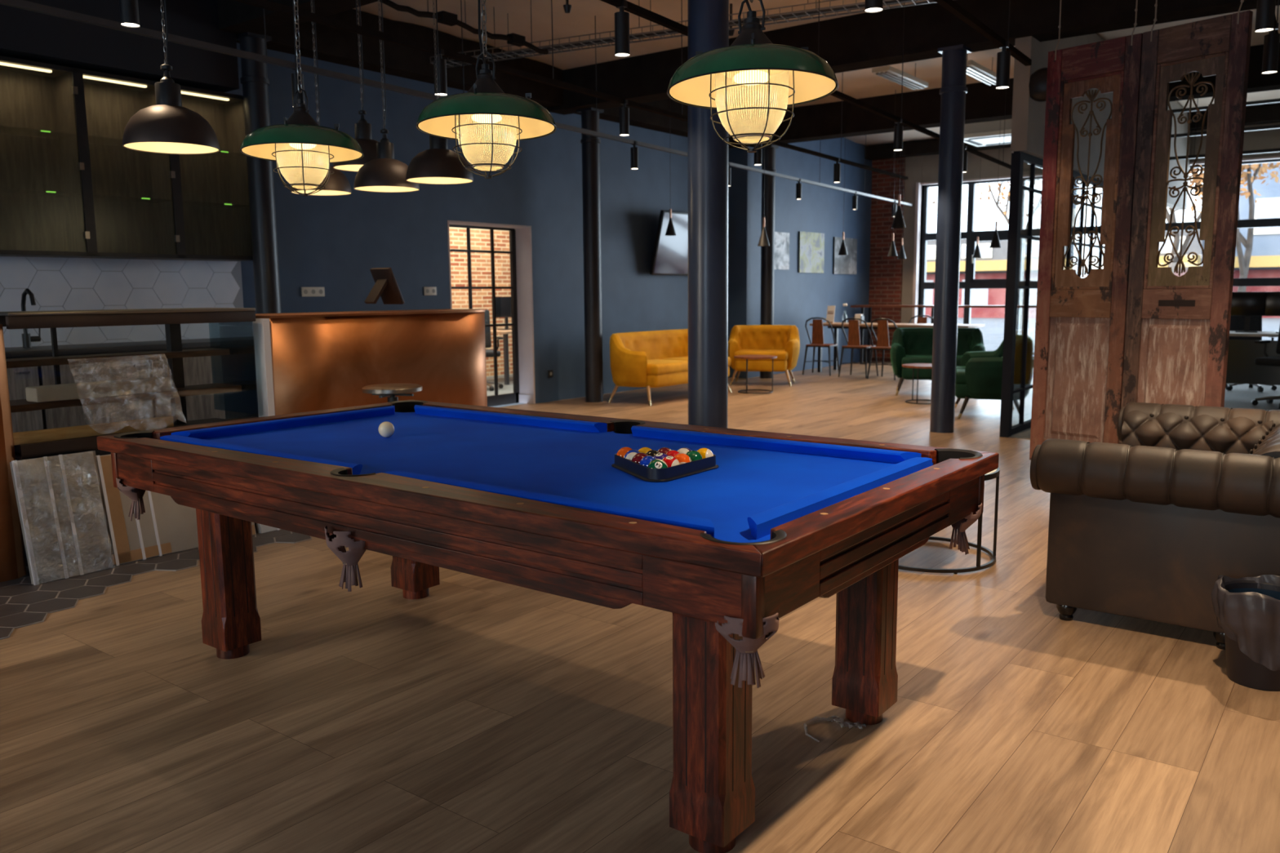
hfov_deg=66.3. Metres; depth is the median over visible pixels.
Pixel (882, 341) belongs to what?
bistro chair
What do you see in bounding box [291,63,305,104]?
track spotlight
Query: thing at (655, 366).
seat cushion
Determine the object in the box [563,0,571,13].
ceiling sensor
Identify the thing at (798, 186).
track spotlight
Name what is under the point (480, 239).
brick wall
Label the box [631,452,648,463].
ball
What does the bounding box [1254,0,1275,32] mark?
track spotlight
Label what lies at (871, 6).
track spotlight
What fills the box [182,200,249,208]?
glass shelf
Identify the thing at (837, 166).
track spotlight
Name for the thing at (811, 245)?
canvas
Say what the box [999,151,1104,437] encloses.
glass partition
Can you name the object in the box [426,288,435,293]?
outlet
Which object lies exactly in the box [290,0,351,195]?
dome pendant
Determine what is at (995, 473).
side table
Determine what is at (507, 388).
floor
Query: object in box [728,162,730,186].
track spotlight
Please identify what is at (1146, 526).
sofa
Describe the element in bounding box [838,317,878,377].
bistro chair
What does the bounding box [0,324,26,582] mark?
panel
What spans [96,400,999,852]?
pool table
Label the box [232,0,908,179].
track
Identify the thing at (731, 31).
ceiling sensor
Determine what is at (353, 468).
cushion
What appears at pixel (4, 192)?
glass shelf
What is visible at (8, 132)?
glass shelf
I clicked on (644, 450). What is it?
ball
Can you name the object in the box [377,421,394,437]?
cue ball
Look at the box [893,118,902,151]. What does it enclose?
track spotlight
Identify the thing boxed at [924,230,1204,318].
building
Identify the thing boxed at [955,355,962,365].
seat cushion
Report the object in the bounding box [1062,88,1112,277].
iron grille
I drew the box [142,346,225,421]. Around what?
base cabinet
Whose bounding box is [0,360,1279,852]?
floor
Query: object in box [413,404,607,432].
cushion
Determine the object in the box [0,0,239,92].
wall
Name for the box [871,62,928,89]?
light
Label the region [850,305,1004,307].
countertop
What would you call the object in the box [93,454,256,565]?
board
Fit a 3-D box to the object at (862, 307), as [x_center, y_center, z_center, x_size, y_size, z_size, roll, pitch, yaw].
[6.408,-1.369,15.225,6.600,1.018,0.420,5,10,37]
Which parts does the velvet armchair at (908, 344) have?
leg, seat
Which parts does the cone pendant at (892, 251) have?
lamp shade, cord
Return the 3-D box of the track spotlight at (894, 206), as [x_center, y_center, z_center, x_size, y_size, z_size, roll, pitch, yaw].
[4.167,-3.571,16.056,0.074,0.260,0.074,5,10,37]
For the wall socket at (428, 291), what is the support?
attached to the wall at (332, 243)
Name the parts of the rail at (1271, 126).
rail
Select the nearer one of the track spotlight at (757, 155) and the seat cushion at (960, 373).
the track spotlight at (757, 155)
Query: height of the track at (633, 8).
1.052 m
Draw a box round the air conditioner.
[964,119,1012,146]
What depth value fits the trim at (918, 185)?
16.92 m
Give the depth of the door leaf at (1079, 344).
6.02 m
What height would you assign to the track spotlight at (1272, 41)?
0.260 m
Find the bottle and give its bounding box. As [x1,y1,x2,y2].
[842,303,847,323]
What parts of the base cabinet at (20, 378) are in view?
handle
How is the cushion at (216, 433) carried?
on the pool table at (532, 500)
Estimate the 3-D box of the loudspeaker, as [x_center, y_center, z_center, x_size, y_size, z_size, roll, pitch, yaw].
[3.321,-2.812,8.061,0.214,0.270,0.230,-2,8,-12]
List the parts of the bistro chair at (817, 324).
leg, leg, backrest, frame, seat, leg, leg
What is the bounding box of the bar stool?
[361,382,422,402]
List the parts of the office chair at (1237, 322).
backrest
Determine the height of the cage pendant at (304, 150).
1.774 m
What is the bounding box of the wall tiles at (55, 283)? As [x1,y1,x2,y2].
[0,256,243,347]
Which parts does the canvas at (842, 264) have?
stretcher frame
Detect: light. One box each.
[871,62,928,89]
[966,53,996,85]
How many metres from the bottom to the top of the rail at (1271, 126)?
0.610 m
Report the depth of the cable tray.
8.22 m
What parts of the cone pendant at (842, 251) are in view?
lamp shade, cord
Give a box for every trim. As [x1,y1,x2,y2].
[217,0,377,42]
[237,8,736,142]
[447,220,535,404]
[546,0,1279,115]
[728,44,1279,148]
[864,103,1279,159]
[911,155,1279,323]
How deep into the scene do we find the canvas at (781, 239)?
14.97 m
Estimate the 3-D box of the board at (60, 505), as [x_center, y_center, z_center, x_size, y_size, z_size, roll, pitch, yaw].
[-2.650,0.412,4.507,0.171,0.559,0.347,5,10,37]
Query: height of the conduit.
0.661 m
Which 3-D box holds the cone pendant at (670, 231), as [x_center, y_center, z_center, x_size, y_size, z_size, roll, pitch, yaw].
[0.383,-3.308,12.399,0.144,1.750,0.144,5,10,37]
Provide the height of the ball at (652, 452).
0.058 m
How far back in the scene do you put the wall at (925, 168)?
16.74 m
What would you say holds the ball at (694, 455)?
on the pool table at (532, 500)
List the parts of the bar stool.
seat, screw post, cross arm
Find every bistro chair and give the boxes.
[802,316,839,375]
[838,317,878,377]
[866,318,897,380]
[908,315,933,323]
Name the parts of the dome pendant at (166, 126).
chain, lamp shade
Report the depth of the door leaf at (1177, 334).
5.54 m
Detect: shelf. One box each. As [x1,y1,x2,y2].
[0,125,76,139]
[0,187,81,197]
[5,347,229,368]
[9,382,241,413]
[88,135,122,145]
[93,194,172,203]
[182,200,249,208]
[204,151,244,158]
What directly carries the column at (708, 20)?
on the floor at (475, 714)
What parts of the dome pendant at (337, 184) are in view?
chain, lamp shade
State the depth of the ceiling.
9.49 m
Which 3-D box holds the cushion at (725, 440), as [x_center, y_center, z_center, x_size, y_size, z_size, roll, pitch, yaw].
[0.394,0.056,3.212,1.070,0.039,0.050,5,10,37]
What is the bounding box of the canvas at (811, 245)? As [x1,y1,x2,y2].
[798,231,824,273]
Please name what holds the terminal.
on the bar counter at (317, 361)
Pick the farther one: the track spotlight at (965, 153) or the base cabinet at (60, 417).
the track spotlight at (965, 153)
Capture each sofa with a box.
[608,328,732,405]
[1030,402,1279,649]
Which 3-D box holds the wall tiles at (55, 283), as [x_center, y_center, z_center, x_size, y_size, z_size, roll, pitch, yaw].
[-4.760,-0.830,6.616,0.019,0.660,4.500,5,10,37]
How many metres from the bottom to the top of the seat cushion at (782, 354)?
0.130 m
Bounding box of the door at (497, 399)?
[448,224,519,406]
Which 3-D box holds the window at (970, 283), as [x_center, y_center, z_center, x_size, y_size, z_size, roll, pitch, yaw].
[5.924,-2.582,16.430,2.500,3.100,0.140,5,10,37]
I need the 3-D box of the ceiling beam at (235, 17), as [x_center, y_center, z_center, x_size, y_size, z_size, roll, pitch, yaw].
[0.982,-2.929,4.574,11.300,0.440,0.300,5,10,37]
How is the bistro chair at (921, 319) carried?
on the floor at (475, 714)
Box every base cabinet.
[5,356,43,432]
[32,351,153,429]
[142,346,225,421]
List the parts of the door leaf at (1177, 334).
panel, rail, panel, moulding, rail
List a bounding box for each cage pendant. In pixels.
[240,0,364,195]
[416,0,556,178]
[666,0,838,152]
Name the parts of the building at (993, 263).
pane, pane, pane, pane, pane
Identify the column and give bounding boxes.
[235,31,281,313]
[576,106,604,402]
[688,0,728,428]
[760,144,778,378]
[929,44,972,433]
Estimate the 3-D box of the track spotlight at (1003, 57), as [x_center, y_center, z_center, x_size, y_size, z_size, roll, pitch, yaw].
[2.157,-2.146,5.816,0.074,0.260,0.074,5,10,37]
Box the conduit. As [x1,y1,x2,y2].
[366,0,548,54]
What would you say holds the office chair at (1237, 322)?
on the floor at (475, 714)
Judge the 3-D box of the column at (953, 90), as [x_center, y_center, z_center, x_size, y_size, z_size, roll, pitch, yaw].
[2.729,-1.607,8.677,0.231,3.335,0.231,5,10,37]
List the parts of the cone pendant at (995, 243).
lamp shade, cord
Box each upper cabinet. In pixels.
[0,55,93,257]
[74,68,182,259]
[167,85,253,261]
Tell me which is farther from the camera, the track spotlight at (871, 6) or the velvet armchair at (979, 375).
the velvet armchair at (979, 375)
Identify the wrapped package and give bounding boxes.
[25,376,171,402]
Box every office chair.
[484,309,503,391]
[1225,315,1276,391]
[1251,326,1279,408]
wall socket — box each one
[301,287,324,296]
[423,286,436,295]
[547,369,553,377]
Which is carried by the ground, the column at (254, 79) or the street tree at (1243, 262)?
the street tree at (1243, 262)
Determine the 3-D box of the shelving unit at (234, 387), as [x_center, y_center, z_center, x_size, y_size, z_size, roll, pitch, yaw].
[-2.646,-0.010,5.076,0.500,1.180,1.211,5,10,37]
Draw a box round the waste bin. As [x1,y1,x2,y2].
[1210,574,1279,691]
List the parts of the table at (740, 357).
leg, leg, leg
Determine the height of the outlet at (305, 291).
0.042 m
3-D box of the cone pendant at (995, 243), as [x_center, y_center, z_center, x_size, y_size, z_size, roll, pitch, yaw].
[4.534,-3.152,12.403,0.144,1.750,0.144,5,10,37]
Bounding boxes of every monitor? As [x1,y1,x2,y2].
[491,296,511,329]
[1231,291,1266,332]
[1264,291,1279,333]
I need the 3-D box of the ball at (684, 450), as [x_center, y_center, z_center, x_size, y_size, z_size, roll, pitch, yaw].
[0.131,0.091,2.889,0.058,0.057,0.057,-5,9,-29]
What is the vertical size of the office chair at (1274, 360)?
1.057 m
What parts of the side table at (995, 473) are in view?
leg, leg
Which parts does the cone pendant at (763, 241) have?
lamp shade, cord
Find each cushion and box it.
[160,435,362,475]
[171,405,395,439]
[384,470,714,537]
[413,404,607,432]
[631,426,921,462]
[646,359,688,375]
[661,355,730,366]
[733,349,787,360]
[747,457,932,539]
[902,355,932,368]
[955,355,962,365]
[955,365,965,368]
[955,368,966,383]
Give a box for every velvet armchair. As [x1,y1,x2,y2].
[728,324,799,386]
[890,327,985,395]
[955,340,1003,419]
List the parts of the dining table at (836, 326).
leg, leg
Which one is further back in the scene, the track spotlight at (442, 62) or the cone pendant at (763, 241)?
the cone pendant at (763, 241)
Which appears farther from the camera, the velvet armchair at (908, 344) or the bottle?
the bottle
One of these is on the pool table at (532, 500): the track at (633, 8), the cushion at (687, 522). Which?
the cushion at (687, 522)
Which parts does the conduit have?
hanger rod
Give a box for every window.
[919,178,1010,324]
[1164,158,1279,286]
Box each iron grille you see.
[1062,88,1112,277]
[1156,71,1214,275]
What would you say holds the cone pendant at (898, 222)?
hanging from the ceiling
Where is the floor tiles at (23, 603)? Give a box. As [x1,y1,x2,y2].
[0,522,311,639]
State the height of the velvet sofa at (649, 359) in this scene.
0.806 m
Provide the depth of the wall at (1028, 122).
9.00 m
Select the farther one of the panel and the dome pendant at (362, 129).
the dome pendant at (362, 129)
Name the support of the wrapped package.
on the shelving unit at (234, 387)
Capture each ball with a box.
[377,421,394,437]
[616,446,632,457]
[623,449,639,460]
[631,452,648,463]
[638,447,651,453]
[639,455,656,467]
[645,449,660,456]
[647,458,667,468]
[653,453,668,459]
[657,447,671,453]
[662,456,679,467]
[666,449,679,456]
[673,453,691,464]
[676,447,690,453]
[685,450,702,461]
[697,448,713,458]
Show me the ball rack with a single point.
(642, 473)
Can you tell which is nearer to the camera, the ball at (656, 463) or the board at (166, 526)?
the ball at (656, 463)
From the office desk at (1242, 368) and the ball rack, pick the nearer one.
the ball rack
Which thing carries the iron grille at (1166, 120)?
attached to the door leaf at (1177, 334)
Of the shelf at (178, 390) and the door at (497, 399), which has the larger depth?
the door at (497, 399)
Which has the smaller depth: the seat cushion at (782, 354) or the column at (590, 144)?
the column at (590, 144)
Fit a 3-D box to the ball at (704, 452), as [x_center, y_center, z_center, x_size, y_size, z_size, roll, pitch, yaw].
[0.188,0.091,2.881,0.058,0.058,0.058,-5,9,-30]
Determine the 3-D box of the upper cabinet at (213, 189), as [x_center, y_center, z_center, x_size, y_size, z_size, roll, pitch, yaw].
[-3.486,-1.997,7.856,0.375,1.303,0.660,5,10,37]
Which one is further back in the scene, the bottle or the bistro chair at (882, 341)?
the bottle
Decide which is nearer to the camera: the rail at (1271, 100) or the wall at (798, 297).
the rail at (1271, 100)
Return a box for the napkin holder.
[853,314,864,323]
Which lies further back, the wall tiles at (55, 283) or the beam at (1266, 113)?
the beam at (1266, 113)
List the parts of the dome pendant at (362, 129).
lamp shade, chain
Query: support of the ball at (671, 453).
on the pool table at (532, 500)
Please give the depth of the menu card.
15.50 m
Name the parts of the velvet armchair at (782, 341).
leg, seat, leg, leg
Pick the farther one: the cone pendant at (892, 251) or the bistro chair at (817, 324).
the bistro chair at (817, 324)
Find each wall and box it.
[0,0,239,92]
[225,42,688,403]
[448,226,512,376]
[728,137,871,378]
[868,157,905,361]
[901,122,1279,323]
[1010,33,1191,209]
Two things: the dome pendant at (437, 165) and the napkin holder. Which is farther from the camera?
the napkin holder
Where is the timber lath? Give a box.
[13,416,173,445]
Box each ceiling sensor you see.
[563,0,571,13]
[728,3,734,35]
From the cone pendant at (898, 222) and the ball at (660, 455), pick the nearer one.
the ball at (660, 455)
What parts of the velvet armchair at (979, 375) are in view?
seat, leg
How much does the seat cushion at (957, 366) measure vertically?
0.130 m
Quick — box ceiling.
[352,0,1279,145]
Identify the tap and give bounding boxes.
[21,288,40,347]
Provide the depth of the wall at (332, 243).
10.79 m
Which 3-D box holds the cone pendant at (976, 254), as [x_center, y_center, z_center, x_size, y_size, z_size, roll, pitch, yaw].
[5.353,-3.550,15.466,0.144,1.750,0.144,5,10,37]
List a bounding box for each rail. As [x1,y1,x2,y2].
[1169,100,1279,159]
[1171,98,1279,137]
[1172,97,1279,113]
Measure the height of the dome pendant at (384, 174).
1.703 m
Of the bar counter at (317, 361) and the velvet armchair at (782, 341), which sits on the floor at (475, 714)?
the velvet armchair at (782, 341)
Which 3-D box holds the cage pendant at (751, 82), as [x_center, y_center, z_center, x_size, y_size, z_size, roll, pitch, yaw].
[0.283,-1.592,2.430,0.439,1.774,0.439,3,9,25]
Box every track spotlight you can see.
[119,0,139,27]
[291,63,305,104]
[433,48,447,95]
[614,0,629,57]
[619,99,629,136]
[630,141,638,168]
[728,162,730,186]
[754,144,761,165]
[795,178,801,199]
[833,158,840,182]
[852,191,857,209]
[864,0,883,13]
[891,200,897,217]
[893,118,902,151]
[963,146,967,173]
[995,40,1010,88]
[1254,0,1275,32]
[1261,22,1279,74]
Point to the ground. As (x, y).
(993, 331)
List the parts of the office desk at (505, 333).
leg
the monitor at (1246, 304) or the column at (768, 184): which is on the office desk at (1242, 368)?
the monitor at (1246, 304)
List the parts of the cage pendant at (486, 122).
chain, lamp shade, glass globe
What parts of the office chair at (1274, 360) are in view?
armrest, seat, backrest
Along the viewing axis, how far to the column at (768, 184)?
14.14 m
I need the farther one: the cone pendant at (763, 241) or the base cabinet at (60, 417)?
the cone pendant at (763, 241)
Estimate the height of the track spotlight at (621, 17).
0.260 m
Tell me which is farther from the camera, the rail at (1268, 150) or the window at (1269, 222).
the window at (1269, 222)
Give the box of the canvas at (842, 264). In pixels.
[832,236,857,274]
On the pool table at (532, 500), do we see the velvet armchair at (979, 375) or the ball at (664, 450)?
the ball at (664, 450)
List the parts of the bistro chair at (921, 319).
backrest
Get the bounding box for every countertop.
[4,337,211,357]
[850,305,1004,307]
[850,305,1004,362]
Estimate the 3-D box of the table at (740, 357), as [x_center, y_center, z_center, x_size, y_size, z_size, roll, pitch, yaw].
[1.468,-0.666,12.455,0.540,0.459,0.540,5,10,37]
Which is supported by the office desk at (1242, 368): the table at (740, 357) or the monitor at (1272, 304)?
the monitor at (1272, 304)
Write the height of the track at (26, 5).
1.052 m
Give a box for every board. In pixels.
[9,451,113,585]
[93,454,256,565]
[256,523,280,533]
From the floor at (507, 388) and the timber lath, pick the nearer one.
the timber lath
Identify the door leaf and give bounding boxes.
[1029,0,1142,459]
[1119,0,1253,444]
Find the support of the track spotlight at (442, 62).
hanging from the track at (265, 4)
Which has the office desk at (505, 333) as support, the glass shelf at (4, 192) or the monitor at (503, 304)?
the monitor at (503, 304)
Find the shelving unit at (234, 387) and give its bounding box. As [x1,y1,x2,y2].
[0,307,258,566]
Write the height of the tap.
0.414 m
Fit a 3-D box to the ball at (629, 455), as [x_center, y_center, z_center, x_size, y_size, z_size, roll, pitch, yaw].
[-0.019,0.096,2.858,0.058,0.058,0.058,-6,10,-34]
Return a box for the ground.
[927,317,1279,351]
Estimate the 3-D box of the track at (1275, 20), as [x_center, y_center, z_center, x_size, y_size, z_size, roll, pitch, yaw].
[2.386,-2.498,3.750,0.036,1.052,5.907,5,9,34]
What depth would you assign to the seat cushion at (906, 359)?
11.82 m
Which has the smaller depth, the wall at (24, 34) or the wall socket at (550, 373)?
the wall at (24, 34)
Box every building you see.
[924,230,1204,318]
[1232,162,1279,318]
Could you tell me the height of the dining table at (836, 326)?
0.762 m
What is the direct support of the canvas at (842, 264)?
attached to the wall at (798, 297)
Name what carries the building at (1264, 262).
on the ground
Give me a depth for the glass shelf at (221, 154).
8.04 m
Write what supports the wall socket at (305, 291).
attached to the wall at (332, 243)
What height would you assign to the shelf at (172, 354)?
0.032 m
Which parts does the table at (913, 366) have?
leg, leg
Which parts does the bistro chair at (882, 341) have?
leg, seat, leg, backrest, frame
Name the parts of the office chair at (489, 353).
backrest, seat, armrest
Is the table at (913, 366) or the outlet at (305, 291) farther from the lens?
the table at (913, 366)
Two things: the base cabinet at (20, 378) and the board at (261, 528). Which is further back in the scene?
the base cabinet at (20, 378)
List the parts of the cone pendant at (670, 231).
lamp shade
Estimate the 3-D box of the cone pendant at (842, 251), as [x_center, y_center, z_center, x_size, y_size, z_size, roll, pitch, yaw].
[2.976,-3.387,14.281,0.144,1.750,0.144,5,10,37]
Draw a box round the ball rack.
[611,453,718,482]
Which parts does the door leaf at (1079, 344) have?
panel, rail, panel, moulding, rail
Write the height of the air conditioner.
0.537 m
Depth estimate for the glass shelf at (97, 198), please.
7.47 m
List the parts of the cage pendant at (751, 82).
glass globe, lamp shade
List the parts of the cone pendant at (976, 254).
lamp shade, cord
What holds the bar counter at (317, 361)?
on the floor tiles at (23, 603)
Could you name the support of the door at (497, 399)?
in the wall at (332, 243)
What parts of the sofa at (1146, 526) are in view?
arm, arm, tufted arm, arm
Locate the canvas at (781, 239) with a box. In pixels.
[774,231,789,269]
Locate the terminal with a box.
[364,266,404,304]
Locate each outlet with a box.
[303,289,323,293]
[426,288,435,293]
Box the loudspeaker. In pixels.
[1028,67,1047,102]
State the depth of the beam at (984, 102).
12.38 m
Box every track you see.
[0,0,911,205]
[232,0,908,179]
[600,0,1010,168]
[934,0,1031,66]
[1268,0,1279,61]
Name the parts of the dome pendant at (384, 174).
chain, lamp shade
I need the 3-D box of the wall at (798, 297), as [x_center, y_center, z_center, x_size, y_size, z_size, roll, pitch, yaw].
[2.611,-2.958,16.068,0.600,4.000,4.300,5,10,37]
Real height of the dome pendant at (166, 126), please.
1.703 m
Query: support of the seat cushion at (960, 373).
on the velvet armchair at (979, 375)
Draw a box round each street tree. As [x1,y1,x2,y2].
[975,181,1010,226]
[1165,162,1279,273]
[1166,161,1279,291]
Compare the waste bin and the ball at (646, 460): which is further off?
the waste bin
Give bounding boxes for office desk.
[490,328,511,384]
[1226,330,1279,385]
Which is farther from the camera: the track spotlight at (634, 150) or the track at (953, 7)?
the track spotlight at (634, 150)
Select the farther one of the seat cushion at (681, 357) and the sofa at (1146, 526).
the seat cushion at (681, 357)
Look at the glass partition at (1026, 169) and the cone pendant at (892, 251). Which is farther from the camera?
the cone pendant at (892, 251)
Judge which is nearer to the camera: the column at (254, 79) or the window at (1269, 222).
the column at (254, 79)
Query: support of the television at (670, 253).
attached to the wall at (332, 243)
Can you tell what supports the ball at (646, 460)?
on the pool table at (532, 500)
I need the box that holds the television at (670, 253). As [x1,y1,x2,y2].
[649,209,688,275]
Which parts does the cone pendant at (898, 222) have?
lamp shade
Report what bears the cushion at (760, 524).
on the pool table at (532, 500)
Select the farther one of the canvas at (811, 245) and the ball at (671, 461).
the canvas at (811, 245)
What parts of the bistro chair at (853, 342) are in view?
leg, leg, backrest, frame, seat, leg, leg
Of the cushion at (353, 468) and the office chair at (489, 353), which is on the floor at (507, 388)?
the office chair at (489, 353)
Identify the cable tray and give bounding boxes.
[430,0,936,67]
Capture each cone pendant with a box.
[665,195,675,235]
[757,143,769,246]
[838,137,848,255]
[887,151,897,256]
[891,88,906,228]
[897,148,906,258]
[972,156,982,257]
[989,120,1000,248]
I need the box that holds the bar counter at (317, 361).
[225,308,487,419]
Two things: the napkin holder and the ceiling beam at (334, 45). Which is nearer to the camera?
the ceiling beam at (334, 45)
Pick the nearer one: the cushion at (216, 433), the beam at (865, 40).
the cushion at (216, 433)
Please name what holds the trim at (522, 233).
attached to the wall at (332, 243)
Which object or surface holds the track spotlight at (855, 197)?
hanging from the track at (26, 5)
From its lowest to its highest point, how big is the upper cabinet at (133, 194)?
1.303 m
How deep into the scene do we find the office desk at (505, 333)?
13.69 m
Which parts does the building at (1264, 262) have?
pane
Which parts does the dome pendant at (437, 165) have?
chain, lamp shade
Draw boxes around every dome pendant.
[122,0,219,154]
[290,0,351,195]
[333,0,378,172]
[353,0,419,192]
[405,0,473,184]
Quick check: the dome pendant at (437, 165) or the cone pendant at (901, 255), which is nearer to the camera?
the dome pendant at (437, 165)
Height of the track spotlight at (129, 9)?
0.260 m
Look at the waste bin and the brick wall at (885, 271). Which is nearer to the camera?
the waste bin
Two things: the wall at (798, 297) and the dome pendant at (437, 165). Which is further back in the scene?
the wall at (798, 297)
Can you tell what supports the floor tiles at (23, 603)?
on the floor at (475, 714)
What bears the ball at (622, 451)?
on the pool table at (532, 500)
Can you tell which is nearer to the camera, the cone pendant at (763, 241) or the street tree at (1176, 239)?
the cone pendant at (763, 241)
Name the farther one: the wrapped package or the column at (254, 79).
the column at (254, 79)
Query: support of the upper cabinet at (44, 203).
attached to the wall at (332, 243)
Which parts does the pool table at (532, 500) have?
corner post, leg, rail, leg, rail, rail, leg, corner post, leg, rail, corner post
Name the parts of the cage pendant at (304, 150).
chain, lamp shade, glass globe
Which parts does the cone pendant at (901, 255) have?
lamp shade, cord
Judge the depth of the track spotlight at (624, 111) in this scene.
7.44 m
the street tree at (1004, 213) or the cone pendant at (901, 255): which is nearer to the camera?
the cone pendant at (901, 255)
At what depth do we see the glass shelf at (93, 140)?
7.28 m
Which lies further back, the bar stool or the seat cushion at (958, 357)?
the seat cushion at (958, 357)
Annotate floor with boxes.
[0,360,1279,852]
[486,373,524,407]
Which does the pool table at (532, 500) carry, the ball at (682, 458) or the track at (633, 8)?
the ball at (682, 458)
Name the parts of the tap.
spout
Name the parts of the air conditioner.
panel, casing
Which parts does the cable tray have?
hanger rod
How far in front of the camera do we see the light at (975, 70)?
10.43 m
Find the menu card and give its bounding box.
[826,305,835,323]
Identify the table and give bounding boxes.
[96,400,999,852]
[733,355,777,393]
[809,322,984,372]
[898,466,999,574]
[902,363,932,404]
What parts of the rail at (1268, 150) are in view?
rail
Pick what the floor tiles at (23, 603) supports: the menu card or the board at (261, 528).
the board at (261, 528)

